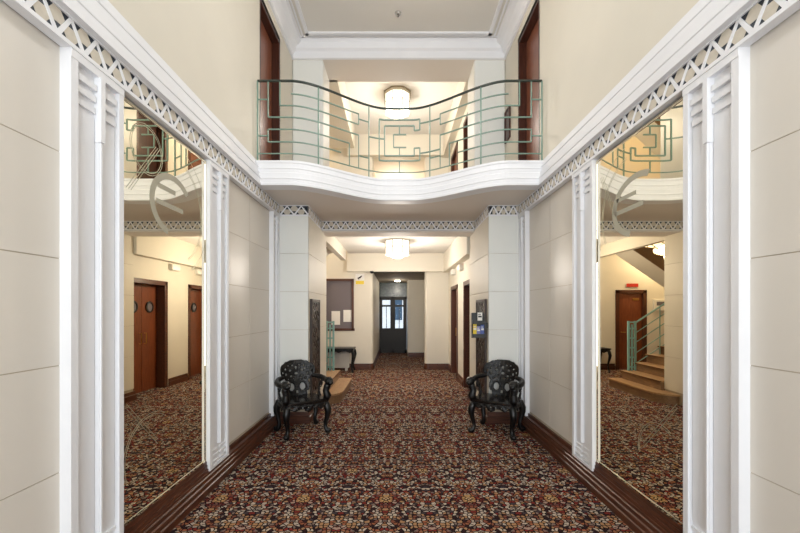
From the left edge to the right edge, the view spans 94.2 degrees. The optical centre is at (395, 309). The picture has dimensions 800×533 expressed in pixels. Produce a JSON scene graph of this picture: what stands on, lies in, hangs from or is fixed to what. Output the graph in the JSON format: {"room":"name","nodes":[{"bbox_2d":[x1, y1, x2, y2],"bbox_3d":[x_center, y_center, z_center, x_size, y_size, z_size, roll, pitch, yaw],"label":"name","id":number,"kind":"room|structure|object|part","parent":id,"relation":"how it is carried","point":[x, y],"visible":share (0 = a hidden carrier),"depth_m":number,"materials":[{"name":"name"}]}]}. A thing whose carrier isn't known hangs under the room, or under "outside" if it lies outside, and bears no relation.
{"room":"building lobby","nodes":[
{"label":"building lobby","id":0,"kind":"room"},
{"bbox_2d":[0,0,292,532],"bbox_3d":[-1.825,-1.600,2.050,0.250,6.400,9.300,0,0,0],"label":"wall","id":1,"kind":"structure","parent":0,"point":[213,46],"depth_m":1.84,"materials":[{"name":"beige paint"}]},
{"bbox_2d":[59,46,123,532],"bbox_3d":[-1.667,0.043,2.062,0.075,2.765,0.365,0,0,0],"label":"trim","id":2,"kind":"structure","parent":1,"relation":"attached to","point":[91,151],"depth_m":2.04,"materials":[{"name":"white paint"}]},
{"bbox_2d":[2,0,279,215],"bbox_3d":[-1.665,-1.406,1.330,0.061,0.156,7.860,0,0,0],"label":"trim","id":3,"kind":"structure","parent":1,"relation":"attached to","point":[50,18],"depth_m":2.28,"materials":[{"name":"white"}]},
{"bbox_2d":[54,0,260,185],"bbox_3d":[-1.660,-1.650,0.935,0.120,0.344,7.070,0,0,0],"label":"trim","id":4,"kind":"structure","parent":1,"relation":"attached to","point":[101,19],"depth_m":2.50,"materials":[{"name":"white paint"}]},
{"bbox_2d":[124,97,205,526],"bbox_3d":[-1.686,0.011,2.773,0.028,2.653,1.057,0,0,0],"label":"wall mirror","id":5,"kind":"object","parent":1,"relation":"attached to","point":[165,179],"visible":0.88,"depth_m":2.65,"materials":[{"name":"clear mirror"}]},
{"bbox_2d":[205,160,228,470],"bbox_3d":[-1.667,0.043,3.473,0.075,2.765,0.375,0,0,0],"label":"trim","id":6,"kind":"structure","parent":1,"relation":"attached to","point":[217,179],"depth_m":3.47,"materials":[{"name":"white paint"}]},
{"bbox_2d":[138,408,320,532],"bbox_3d":[-1.455,1.492,1.715,0.490,0.217,8.630,0,0,0],"label":"baseboard","id":7,"kind":"structure","parent":1,"relation":"attached to","point":[167,520],"depth_m":3.43,"materials":[{"name":"brown wood"}]},
{"bbox_2d":[260,0,279,159],"bbox_3d":[-1.785,-2.815,5.050,0.170,2.330,0.840,0,0,0],"label":"door","id":8,"kind":"structure","parent":1,"relation":"in","point":[269,39],"depth_m":5.28,"materials":[{"name":"brown wood"}]},
{"bbox_2d":[269,211,279,415],"bbox_3d":[-1.667,0.043,5.125,0.075,2.765,0.270,0,0,0],"label":"trim","id":9,"kind":"structure","parent":1,"relation":"attached to","point":[274,218],"depth_m":5.08,"materials":[{"name":"white paint"}]},
{"bbox_2d":[329,80,353,147],"bbox_3d":[-1.350,-4.395,8.010,0.600,0.610,2.780,0,0,0],"label":"trim","id":10,"kind":"structure","parent":1,"relation":"attached to","point":[339,87],"depth_m":8.07,"materials":[{"name":"beige paint"}]},
{"bbox_2d":[268,0,530,59],"bbox_3d":[0.045,-4.225,1.740,3.490,0.270,8.680,0,0,0],"label":"trim","id":11,"kind":"structure","parent":1,"relation":"attached to","point":[316,45],"depth_m":5.96,"materials":[{"name":"white paint"}]},
{"bbox_2d":[255,160,543,203],"bbox_3d":[0.045,-1.634,4.803,3.490,0.312,0.794,0,0,0],"label":"trim","id":12,"kind":"structure","parent":1,"relation":"attached to","point":[274,174],"depth_m":4.62,"materials":[{"name":"white paint"}]},
{"bbox_2d":[257,80,542,176],"bbox_3d":[0.045,-2.273,4.800,3.446,1.005,0.641,0,0,0],"label":"balcony railing","id":13,"kind":"object","parent":12,"relation":"on","point":[258,81],"visible":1,"depth_m":4.67,"materials":[{"name":"green metal"}]},
{"bbox_3d":[-1.670,-2.268,4.490,0.016,0.994,0.016,0,0,0],"label":"post","id":14,"kind":"part","parent":13,"relation":"part of","materials":[{"name":"green metal"}]},
{"bbox_3d":[-0.960,-2.268,4.605,0.016,0.994,0.016,0,0,0],"label":"post","id":15,"kind":"part","parent":13,"relation":"part of","materials":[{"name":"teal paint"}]},
{"bbox_3d":[-0.367,-2.268,5.032,0.016,0.994,0.016,0,0,0],"label":"post","id":16,"kind":"part","parent":13,"relation":"part of","materials":[{"name":"metal"}]},
{"bbox_3d":[0.045,-2.765,4.800,3.430,0.021,0.641,0,0,0],"label":"handrail","id":17,"kind":"part","parent":13,"relation":"part of","materials":[{"name":"black metal"}]},
{"bbox_3d":[0.045,-1.887,4.800,3.430,0.012,0.632,0,0,0],"label":"rail","id":18,"kind":"part","parent":13,"relation":"part of","materials":[{"name":"teal paint"}]},
{"bbox_3d":[0.457,-2.268,5.032,0.016,0.994,0.016,0,0,0],"label":"post","id":19,"kind":"part","parent":13,"relation":"part of","materials":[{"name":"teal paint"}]},
{"bbox_3d":[1.050,-2.268,4.605,0.016,0.994,0.016,0,0,0],"label":"post","id":20,"kind":"part","parent":13,"relation":"part of","materials":[{"name":"green metal"}]},
{"bbox_3d":[1.760,-2.268,4.490,0.016,0.994,0.016,0,0,0],"label":"post","id":21,"kind":"part","parent":13,"relation":"part of","materials":[{"name":"green metal"}]},
{"bbox_2d":[124,462,682,532],"bbox_3d":[0.045,1.384,2.765,3.490,0.092,1.040,0,0,0],"label":"trim","id":22,"kind":"structure","parent":1,"relation":"attached to","point":[664,521],"depth_m":2.68,"materials":[{"name":"brown wood"}]},
{"bbox_2d":[280,216,325,411],"bbox_3d":[-1.620,0.060,5.940,0.760,3.080,1.360,0,0,0],"label":"wall","id":23,"kind":"structure","parent":0,"point":[302,242],"depth_m":5.26,"materials":[{"name":"beige paint"}]},
{"bbox_2d":[280,205,308,215],"bbox_3d":[-1.440,-1.406,5.285,0.400,0.156,0.061,0,0,0],"label":"trim","id":24,"kind":"structure","parent":23,"relation":"attached to","point":[285,210],"depth_m":5.26,"materials":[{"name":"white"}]},
{"bbox_2d":[304,205,321,229],"bbox_3d":[-1.264,-1.406,5.730,0.061,0.156,0.940,0,0,0],"label":"trim","id":25,"kind":"structure","parent":23,"relation":"attached to","point":[311,214],"depth_m":5.60,"materials":[{"name":"white paint"}]},
{"bbox_2d":[310,299,319,392],"bbox_3d":[-1.222,0.550,5.640,0.035,1.420,0.560,0,0,0],"label":"screen","id":26,"kind":"object","parent":23,"relation":"attached to","point":[314,339],"visible":0.83,"depth_m":5.62,"materials":[{"name":"brown wood"}]},
{"bbox_2d":[326,237,345,260],"bbox_3d":[-1.320,-1.400,8.010,0.120,0.300,2.780,0,0,0],"label":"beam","id":27,"kind":"structure","parent":23,"relation":"attached to","point":[332,243],"depth_m":7.95,"materials":[{"name":"beige paint"}]},
{"bbox_2d":[292,60,328,166],"bbox_3d":[-1.445,-2.875,6.375,0.510,2.450,0.590,0,0,0],"label":"wall pier","id":28,"kind":"object","parent":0,"point":[311,71],"visible":0.45,"depth_m":6.08,"materials":[{"name":"white paint"}]},
{"bbox_2d":[373,273,378,361],"bbox_3d":[-0.735,0.250,12.150,0.230,2.700,3.900,0,0,0],"label":"wall","id":29,"kind":"structure","parent":0,"point":[375,281],"depth_m":11.25,"materials":[{"name":"beige paint"}]},
{"bbox_2d":[370,349,379,369],"bbox_3d":[-0.645,1.520,11.910,0.110,0.160,3.880,0,0,0],"label":"baseboard","id":30,"kind":"structure","parent":29,"relation":"attached to","point":[372,366],"depth_m":10.71,"materials":[{"name":"brown wood"}]},
{"bbox_2d":[292,60,474,81],"bbox_3d":[0.000,-4.445,6.375,3.800,0.710,0.590,0,0,0],"label":"ceiling","id":31,"kind":"structure","parent":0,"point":[338,70],"depth_m":6.35,"materials":[{"name":"beige paint"}]},
{"bbox_2d":[326,147,448,363],"bbox_3d":[-1.440,-2.500,10.125,6.320,8.200,0.250,0,0,0],"label":"wall","id":32,"kind":"structure","parent":0,"point":[436,284],"depth_m":10.00,"materials":[{"name":"beige paint"}]},
{"bbox_2d":[326,279,354,330],"bbox_3d":[-1.530,-0.140,10.030,0.840,1.400,0.100,0,0,0],"label":"notice board","id":33,"kind":"object","parent":32,"relation":"in","point":[339,292],"depth_m":10.04,"materials":[{"name":"brown wood"}]},
{"bbox_2d":[331,311,339,324],"bbox_3d":[-1.625,0.215,10.036,0.230,0.370,0.006,0,0,0],"label":"paper notice","id":34,"kind":"object","parent":33,"relation":"attached to","point":[335,315],"visible":1,"depth_m":10.03,"materials":[{"name":"white paper"}]},
{"bbox_2d":[343,310,351,321],"bbox_3d":[-1.310,0.160,10.036,0.220,0.320,0.006,0,0,0],"label":"paper notice","id":35,"kind":"object","parent":33,"relation":"attached to","point":[347,314],"visible":1,"depth_m":10.03,"materials":[{"name":"white paper"}]},
{"bbox_2d":[328,364,369,369],"bbox_3d":[-1.520,1.520,9.985,1.640,0.160,0.030,0,0,0],"label":"baseboard","id":36,"kind":"structure","parent":32,"relation":"attached to","point":[357,366],"depth_m":9.97,"materials":[{"name":"brown wood"}]},
{"bbox_2d":[355,274,363,284],"bbox_3d":[-0.970,-0.825,9.988,0.240,0.290,0.044,0,0,0],"label":"sign","id":37,"kind":"object","parent":32,"relation":"attached to","point":[359,278],"visible":1,"depth_m":9.99,"materials":[{"name":"white plastic"}]},
{"bbox_2d":[347,134,443,156],"bbox_3d":[0.150,-4.405,10.025,2.900,0.590,0.350,0,0,0],"label":"trim","id":38,"kind":"structure","parent":32,"relation":"attached to","point":[409,141],"depth_m":9.85,"materials":[{"name":"beige paint"}]},
{"bbox_2d":[347,252,443,272],"bbox_3d":[0.150,-1.285,10.025,2.900,0.530,0.350,0,0,0],"label":"trim","id":39,"kind":"structure","parent":32,"relation":"attached to","point":[356,262],"depth_m":9.85,"materials":[{"name":"beige paint"}]},
{"bbox_2d":[428,364,450,371],"bbox_3d":[1.140,1.520,9.780,0.560,0.160,0.440,0,0,0],"label":"baseboard","id":40,"kind":"structure","parent":32,"relation":"attached to","point":[430,366],"depth_m":9.97,"materials":[{"name":"brown wood"}]},
{"bbox_2d":[335,237,456,252],"bbox_3d":[0.270,-1.575,10.090,3.060,0.150,7.820,0,0,0],"label":"ceiling","id":41,"kind":"structure","parent":0,"point":[350,244],"depth_m":8.52,"materials":[{"name":"white paint"}]},
{"bbox_2d":[373,161,423,178],"bbox_3d":[0.175,-2.950,11.900,2.050,2.600,3.400,0,0,0],"label":"wall","id":42,"kind":"structure","parent":0,"point":[380,166],"depth_m":10.91,"materials":[{"name":"beige paint"}]},
{"bbox_2d":[373,272,424,282],"bbox_3d":[0.175,-1.085,12.055,2.050,0.130,4.090,0,0,0],"label":"ceiling","id":43,"kind":"structure","parent":0,"point":[383,277],"depth_m":11.33,"materials":[{"name":"brown"}]},
{"bbox_2d":[289,0,509,35],"bbox_3d":[0.045,-4.500,1.650,3.890,0.300,8.900,0,0,0],"label":"ceiling","id":44,"kind":"structure","parent":0,"point":[319,15],"depth_m":5.48,"materials":[{"name":"white paint"}]},
{"bbox_2d":[395,10,400,16],"bbox_3d":[0.030,-4.327,5.450,0.100,0.045,0.100,0,0,0],"label":"sprinkler","id":45,"kind":"object","parent":44,"relation":"attached to","point":[397,13],"visible":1,"depth_m":5.42,"materials":[{"name":"silver metal"}]},
{"bbox_2d":[264,190,534,220],"bbox_3d":[0.045,-1.565,5.345,3.490,0.170,1.730,0,0,0],"label":"ceiling","id":46,"kind":"structure","parent":0,"point":[326,207],"depth_m":5.32,"materials":[{"name":"beige paint"}]},
{"bbox_2d":[345,82,457,133],"bbox_3d":[0.000,-4.750,8.350,3.800,0.200,3.500,0,0,0],"label":"ceiling","id":47,"kind":"structure","parent":0,"point":[371,93],"depth_m":8.46,"materials":[{"name":"white paint"}]},
{"bbox_2d":[384,86,410,118],"bbox_3d":[0.030,-4.405,8.000,0.573,0.490,0.573,0,0,0],"label":"ceiling lamp","id":48,"kind":"object","parent":47,"relation":"attached to","point":[395,96],"visible":0.9,"depth_m":7.82,"materials":[{"name":"white glass"}]},
{"bbox_3d":[0.030,-4.200,8.000,0.340,0.080,0.340,0,0,0],"label":"lamp shade","id":49,"kind":"part","parent":48,"relation":"part of","materials":[{"name":"white glass"}]},
{"bbox_3d":[0.030,-4.635,8.000,0.573,0.030,0.573,0,0,0],"label":"ceiling plate","id":50,"kind":"part","parent":48,"relation":"part of","materials":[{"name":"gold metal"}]},
{"bbox_2d":[170,353,633,532],"bbox_3d":[-1.100,1.700,5.600,7.000,0.200,16.800,0,0,0],"label":"floor","id":51,"kind":"structure","parent":0,"point":[399,454],"depth_m":3.55,"materials":[{"name":"carpet"}]},
{"bbox_2d":[273,359,332,440],"bbox_3d":[-1.233,1.146,4.896,0.714,0.916,0.621,0,0,-33],"label":"carved armchair","id":52,"kind":"object","parent":51,"relation":"on","point":[289,398],"visible":1,"depth_m":4.88,"materials":[{"name":"black paint"}]},
{"bbox_3d":[-1.572,1.396,4.928,0.105,0.415,0.102,0,0,-33],"label":"leg","id":53,"kind":"part","parent":52,"relation":"part of","materials":[{"name":"black paint"}]},
{"bbox_3d":[-1.444,0.928,4.700,0.151,0.113,0.519,0,0,-28],"label":"armrest","id":54,"kind":"part","parent":52,"relation":"part of","materials":[{"name":"black paint"}]},
{"bbox_3d":[-1.347,1.396,4.581,0.105,0.415,0.102,0,0,-33],"label":"leg","id":55,"kind":"part","parent":52,"relation":"part of","materials":[{"name":"black paint"}]},
{"bbox_3d":[-1.361,0.924,5.093,0.473,0.471,0.151,0,0,-33],"label":"backrest","id":56,"kind":"part","parent":52,"relation":"part of","materials":[{"name":"black paint"}]},
{"bbox_3d":[-1.226,1.175,4.885,0.560,0.041,0.455,0,0,-33],"label":"seat","id":57,"kind":"part","parent":52,"relation":"part of","materials":[{"name":"black paint"}]},
{"bbox_3d":[-1.123,1.396,5.219,0.105,0.415,0.102,0,0,-33],"label":"leg","id":58,"kind":"part","parent":52,"relation":"part of","materials":[{"name":"black paint"}]},
{"bbox_3d":[-0.967,0.928,5.010,0.151,0.113,0.519,0,0,-38],"label":"armrest","id":59,"kind":"part","parent":52,"relation":"part of","materials":[{"name":"black paint"}]},
{"bbox_3d":[-0.898,1.396,4.872,0.105,0.415,0.102,0,0,-33],"label":"leg","id":60,"kind":"part","parent":52,"relation":"part of","materials":[{"name":"black paint"}]},
{"bbox_2d":[322,247,351,403],"bbox_3d":[-2.660,-0.040,7.700,3.460,3.280,2.900,0,0,0],"label":"staircase","id":61,"kind":"structure","parent":51,"relation":"on","point":[340,387],"depth_m":7.04,"materials":[{"name":"brown wood"}]},
{"bbox_2d":[326,321,334,370],"bbox_3d":[-2.397,0.077,7.739,2.229,2.365,0.038,0,0,0],"label":"stair railing","id":62,"kind":"object","parent":61,"relation":"on","point":[327,322],"visible":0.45,"depth_m":7.72,"materials":[{"name":"green metal"}]},
{"bbox_3d":[-1.440,0.745,7.738,0.036,1.030,0.036,0,0,0],"label":"newel post","id":63,"kind":"part","parent":62,"relation":"part of","materials":[{"name":"metal"}]},
{"bbox_3d":[-1.300,0.745,7.738,0.036,1.030,0.036,0,0,0],"label":"newel post","id":64,"kind":"part","parent":62,"relation":"part of","materials":[{"name":"green metal"}]},
{"bbox_2d":[328,352,348,370],"bbox_3d":[-1.520,1.350,9.819,0.560,0.500,0.162,0,0,0],"label":"heater","id":65,"kind":"object","parent":51,"relation":"on","point":[342,358],"visible":0.67,"depth_m":9.75,"materials":[{"name":"white metal"}]},
{"bbox_2d":[328,347,356,372],"bbox_3d":[-1.495,1.289,9.670,0.900,0.628,0.515,0,0,0],"label":"console table","id":66,"kind":"object","parent":51,"relation":"on","point":[352,350],"visible":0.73,"depth_m":9.44,"materials":[{"name":"black paint"}]},
{"bbox_3d":[-1.100,1.301,9.459,0.107,0.603,0.076,0,0,21],"label":"leg","id":67,"kind":"part","parent":66,"relation":"part of","materials":[{"name":"black paint"}]},
{"bbox_2d":[466,359,525,440],"bbox_3d":[1.328,1.146,4.896,0.714,0.916,0.621,0,0,33],"label":"carved armchair","id":68,"kind":"object","parent":51,"relation":"on","point":[509,400],"visible":1,"depth_m":4.88,"materials":[{"name":"black paint"}]},
{"bbox_3d":[0.993,1.396,4.872,0.105,0.415,0.102,0,0,33],"label":"leg","id":69,"kind":"part","parent":68,"relation":"part of","materials":[{"name":"black paint"}]},
{"bbox_3d":[1.062,0.928,5.010,0.151,0.113,0.519,0,0,38],"label":"armrest","id":70,"kind":"part","parent":68,"relation":"part of","materials":[{"name":"black paint"}]},
{"bbox_3d":[1.218,1.396,5.219,0.105,0.415,0.102,0,0,33],"label":"leg","id":71,"kind":"part","parent":68,"relation":"part of","materials":[{"name":"black paint"}]},
{"bbox_3d":[1.321,1.175,4.885,0.560,0.041,0.455,0,0,33],"label":"seat","id":72,"kind":"part","parent":68,"relation":"part of","materials":[{"name":"black paint"}]},
{"bbox_3d":[1.456,0.924,5.093,0.473,0.471,0.151,0,0,33],"label":"backrest","id":73,"kind":"part","parent":68,"relation":"part of","materials":[{"name":"black paint"}]},
{"bbox_3d":[1.442,1.396,4.581,0.105,0.415,0.102,0,0,33],"label":"leg","id":74,"kind":"part","parent":68,"relation":"part of","materials":[{"name":"black paint"}]},
{"bbox_3d":[1.539,0.928,4.700,0.151,0.113,0.519,0,0,28],"label":"armrest","id":75,"kind":"part","parent":68,"relation":"part of","materials":[{"name":"black paint"}]},
{"bbox_3d":[1.667,1.396,4.928,0.105,0.415,0.102,0,0,33],"label":"leg","id":76,"kind":"part","parent":68,"relation":"part of","materials":[{"name":"black paint"}]},
{"bbox_2d":[407,280,423,354],"bbox_3d":[0.805,0.250,12.150,0.790,2.700,3.900,0,0,0],"label":"wall","id":77,"kind":"structure","parent":0,"point":[415,288],"depth_m":12.60,"materials":[{"name":"beige paint"}]},
{"bbox_2d":[379,283,406,352],"bbox_3d":[-0.115,0.290,13.900,1.050,2.620,0.060,0,0,0],"label":"door","id":78,"kind":"structure","parent":77,"relation":"in","point":[392,296],"depth_m":13.89,"materials":[{"name":"black paint"}]},
{"bbox_3d":[-0.360,1.080,13.892,0.300,0.660,0.007,0,0,0],"label":"kick panel","id":79,"kind":"part","parent":78,"relation":"part of","materials":[{"name":"black paint"}]},
{"bbox_3d":[-0.360,0.520,13.900,0.300,1.780,0.006,0,0,0],"label":"pane","id":80,"kind":"part","parent":78,"relation":"part of","materials":[{"name":"clear glass"}]},
{"bbox_3d":[-0.115,-0.760,13.900,1.050,0.520,0.020,0,0,0],"label":"transom pane","id":81,"kind":"part","parent":78,"relation":"part of","materials":[{"name":"grey glass"}]},
{"bbox_3d":[0.120,1.080,13.892,0.300,0.660,0.007,0,0,0],"label":"kick panel","id":82,"kind":"part","parent":78,"relation":"part of","materials":[{"name":"black paint"}]},
{"bbox_3d":[0.120,0.520,13.900,0.300,1.780,0.006,0,0,0],"label":"pane","id":83,"kind":"part","parent":78,"relation":"part of","materials":[{"name":"clear glass"}]},
{"bbox_2d":[408,353,423,356],"bbox_3d":[0.695,1.520,12.585,0.570,0.160,0.030,0,0,0],"label":"baseboard","id":84,"kind":"structure","parent":77,"relation":"attached to","point":[409,354],"depth_m":12.57,"materials":[{"name":"brown wood"}]},
{"bbox_2d":[423,363,427,369],"bbox_3d":[0.782,1.520,10.103,0.086,0.160,0.299,0,0,-18],"label":"baseboard","id":85,"kind":"structure","parent":77,"relation":"attached to","point":[425,366],"depth_m":9.99,"materials":[{"name":"brown wood"}]},
{"bbox_2d":[449,105,469,376],"bbox_3d":[1.570,-1.600,8.410,0.300,6.400,3.580,0,0,0],"label":"wall","id":86,"kind":"structure","parent":0,"point":[460,277],"depth_m":8.19,"materials":[{"name":"beige paint"}]},
{"bbox_2d":[450,269,455,275],"bbox_3d":[1.372,-0.905,8.950,0.094,0.130,0.280,0,0,0],"label":"emergency light","id":87,"kind":"object","parent":86,"relation":"attached to","point":[453,271],"visible":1,"depth_m":8.81,"materials":[{"name":"white plastic"}]},
{"bbox_2d":[451,284,457,378],"bbox_3d":[1.510,0.505,9.030,0.220,2.190,0.980,0,0,0],"label":"door","id":88,"kind":"structure","parent":86,"relation":"in","point":[454,289],"depth_m":9.43,"materials":[{"name":"brown wood"}]},
{"bbox_2d":[451,142,457,171],"bbox_3d":[1.470,-2.765,9.030,0.140,2.230,0.980,0,0,0],"label":"door","id":89,"kind":"structure","parent":86,"relation":"in","point":[454,158],"depth_m":9.10,"materials":[{"name":"brown wood"}]},
{"bbox_2d":[443,82,467,157],"bbox_3d":[1.430,-4.395,8.310,0.340,0.610,3.380,0,0,0],"label":"trim","id":90,"kind":"structure","parent":86,"relation":"attached to","point":[461,86],"depth_m":8.15,"materials":[{"name":"beige paint"}]},
{"bbox_2d":[443,237,469,272],"bbox_3d":[1.430,-1.275,8.310,0.340,0.550,3.380,0,0,0],"label":"trim","id":91,"kind":"structure","parent":86,"relation":"attached to","point":[458,252],"depth_m":7.75,"materials":[{"name":"beige paint"}]},
{"bbox_2d":[457,373,462,385],"bbox_3d":[1.405,1.520,8.150,0.030,0.160,0.700,0,0,0],"label":"baseboard","id":92,"kind":"structure","parent":86,"relation":"attached to","point":[459,377],"depth_m":8.14,"materials":[{"name":"brown wood"}]},
{"bbox_2d":[457,264,463,270],"bbox_3d":[1.372,-0.905,7.950,0.094,0.130,0.280,0,0,0],"label":"emergency light","id":93,"kind":"object","parent":86,"relation":"attached to","point":[460,267],"visible":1,"depth_m":7.81,"materials":[{"name":"white plastic"}]},
{"bbox_2d":[463,112,467,168],"bbox_3d":[1.510,-2.765,7.275,0.220,2.230,0.970,0,0,0],"label":"door","id":94,"kind":"structure","parent":86,"relation":"in","point":[465,130],"depth_m":7.67,"materials":[{"name":"brown wood"}]},
{"bbox_2d":[463,279,469,387],"bbox_3d":[1.520,0.505,7.210,0.240,2.190,1.100,0,0,0],"label":"door","id":95,"kind":"structure","parent":86,"relation":"in","point":[466,284],"depth_m":7.67,"materials":[{"name":"brown wood"}]},
{"bbox_2d":[468,60,504,166],"bbox_3d":[1.535,-2.875,6.375,0.510,2.450,0.590,0,0,0],"label":"wall pier","id":96,"kind":"object","parent":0,"point":[483,71],"visible":0.44,"depth_m":6.08,"materials":[{"name":"white paint"}]},
{"bbox_2d":[470,206,518,411],"bbox_3d":[1.700,0.060,5.940,0.780,3.080,1.360,0,0,0],"label":"wall","id":97,"kind":"structure","parent":0,"point":[494,243],"depth_m":5.26,"materials":[{"name":"beige paint"}]},
{"bbox_2d":[321,222,473,236],"bbox_3d":[0.045,-1.478,6.435,3.490,0.345,0.370,0,0,0],"label":"trim","id":98,"kind":"structure","parent":97,"relation":"attached to","point":[326,233],"depth_m":6.35,"materials":[{"name":"beige paint"}]},
{"bbox_2d":[322,221,474,230],"bbox_3d":[0.035,-1.406,6.224,2.550,0.156,0.061,0,0,0],"label":"trim","id":99,"kind":"structure","parent":97,"relation":"attached to","point":[326,225],"depth_m":6.20,"materials":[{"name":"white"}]},
{"bbox_2d":[471,313,487,337],"bbox_3d":[1.197,0.220,5.310,0.224,0.360,0.090,0,0,0],"label":"rack","id":100,"kind":"object","parent":97,"relation":"attached to","point":[473,315],"visible":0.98,"depth_m":5.30,"materials":[{"name":"black plastic"}]},
{"bbox_2d":[473,324,476,333],"bbox_3d":[1.120,0.290,5.285,0.050,0.181,0.014,0,0,0],"label":"leaflet","id":101,"kind":"object","parent":100,"relation":"in","point":[474,325],"visible":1,"depth_m":5.28,"materials":[{"name":"yellow paper"}]},
{"bbox_2d":[477,312,481,320],"bbox_3d":[1.192,0.113,5.290,0.065,0.156,0.014,0,0,0],"label":"leaflet","id":102,"kind":"object","parent":100,"relation":"in","point":[479,314],"visible":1,"depth_m":5.28,"materials":[{"name":"white paper"}]},
{"bbox_2d":[476,299,486,393],"bbox_3d":[1.292,0.550,5.655,0.035,1.420,0.590,0,0,0],"label":"screen","id":103,"kind":"object","parent":97,"relation":"attached to","point":[482,352],"visible":0.6,"depth_m":5.55,"materials":[{"name":"brown wood"}]},
{"bbox_2d":[474,205,492,229],"bbox_3d":[1.335,-1.406,5.730,0.061,0.156,0.940,0,0,0],"label":"trim","id":104,"kind":"structure","parent":97,"relation":"attached to","point":[484,214],"depth_m":5.61,"materials":[{"name":"white paint"}]},
{"bbox_2d":[488,205,517,215],"bbox_3d":[1.520,-1.406,5.285,0.420,0.156,0.061,0,0,0],"label":"trim","id":105,"kind":"structure","parent":97,"relation":"attached to","point":[498,210],"depth_m":5.26,"materials":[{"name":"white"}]},
{"bbox_2d":[505,0,799,532],"bbox_3d":[1.915,-1.600,2.050,0.250,6.400,9.300,0,0,0],"label":"wall","id":106,"kind":"structure","parent":0,"point":[587,47],"depth_m":2.35,"materials":[{"name":"beige paint"}]},
{"bbox_2d":[504,106,510,143],"bbox_3d":[1.774,-2.950,5.925,0.028,0.500,0.250,0,0,0],"label":"picture","id":107,"kind":"object","parent":106,"relation":"attached to","point":[507,121],"visible":0.86,"depth_m":5.91,"materials":[{"name":"brown wood"}]},
{"bbox_2d":[518,211,529,415],"bbox_3d":[1.758,0.043,5.125,0.075,2.765,0.270,0,0,0],"label":"trim","id":108,"kind":"structure","parent":106,"relation":"attached to","point":[523,219],"depth_m":5.08,"materials":[{"name":"white paint"}]},
{"bbox_2d":[518,0,539,159],"bbox_3d":[1.875,-2.815,5.050,0.170,2.330,0.840,0,0,0],"label":"door","id":109,"kind":"structure","parent":106,"relation":"in","point":[528,43],"depth_m":5.25,"materials":[{"name":"brown wood"}]},
{"bbox_2d":[468,392,667,532],"bbox_3d":[1.535,1.492,2.025,0.510,0.217,9.250,0,0,0],"label":"baseboard","id":110,"kind":"structure","parent":106,"relation":"attached to","point":[633,517],"depth_m":3.44,"materials":[{"name":"brown wood"}]},
{"bbox_2d":[572,160,596,470],"bbox_3d":[1.758,0.043,3.473,0.075,2.765,0.375,0,0,0],"label":"trim","id":111,"kind":"structure","parent":106,"relation":"attached to","point":[584,179],"depth_m":3.47,"materials":[{"name":"white paint"}]},
{"bbox_2d":[596,97,682,526],"bbox_3d":[1.776,0.011,2.765,0.028,2.653,1.040,0,0,0],"label":"wall mirror","id":112,"kind":"object","parent":106,"relation":"attached to","point":[639,181],"visible":0.97,"depth_m":2.68,"materials":[{"name":"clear mirror"}]},
{"bbox_2d":[539,0,756,184],"bbox_3d":[1.750,-1.650,0.935,0.120,0.344,7.070,0,0,0],"label":"trim","id":113,"kind":"structure","parent":106,"relation":"attached to","point":[705,19],"depth_m":2.50,"materials":[{"name":"white paint"}]},
{"bbox_2d":[518,0,799,215],"bbox_3d":[1.754,-1.406,1.330,0.061,0.156,7.860,0,0,0],"label":"trim","id":114,"kind":"structure","parent":106,"relation":"attached to","point":[762,16],"depth_m":2.29,"materials":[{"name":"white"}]},
{"bbox_2d":[682,46,750,532],"bbox_3d":[1.758,0.043,2.062,0.075,2.765,0.365,0,0,0],"label":"trim","id":115,"kind":"structure","parent":106,"relation":"attached to","point":[716,105],"depth_m":2.02,"materials":[{"name":"white paint"}]},
{"bbox_3d":[0.165,-1.600,8.350,2.870,0.100,3.500,0,0,0],"label":"ceiling","id":116,"kind":"structure","parent":0,"visible":0},
{"bbox_2d":[385,239,409,258],"bbox_3d":[0.030,-1.335,8.100,0.573,0.430,0.573,0,0,0],"label":"ceiling lamp","id":117,"kind":"object","parent":116,"relation":"attached to","point":[394,248],"visible":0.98,"depth_m":7.90,"materials":[{"name":"white glass"}]},
{"bbox_3d":[0.030,-1.160,8.100,0.340,0.080,0.340,0,0,0],"label":"lamp shade","id":118,"kind":"part","parent":117,"relation":"part of","materials":[{"name":"white glass"}]}
]}

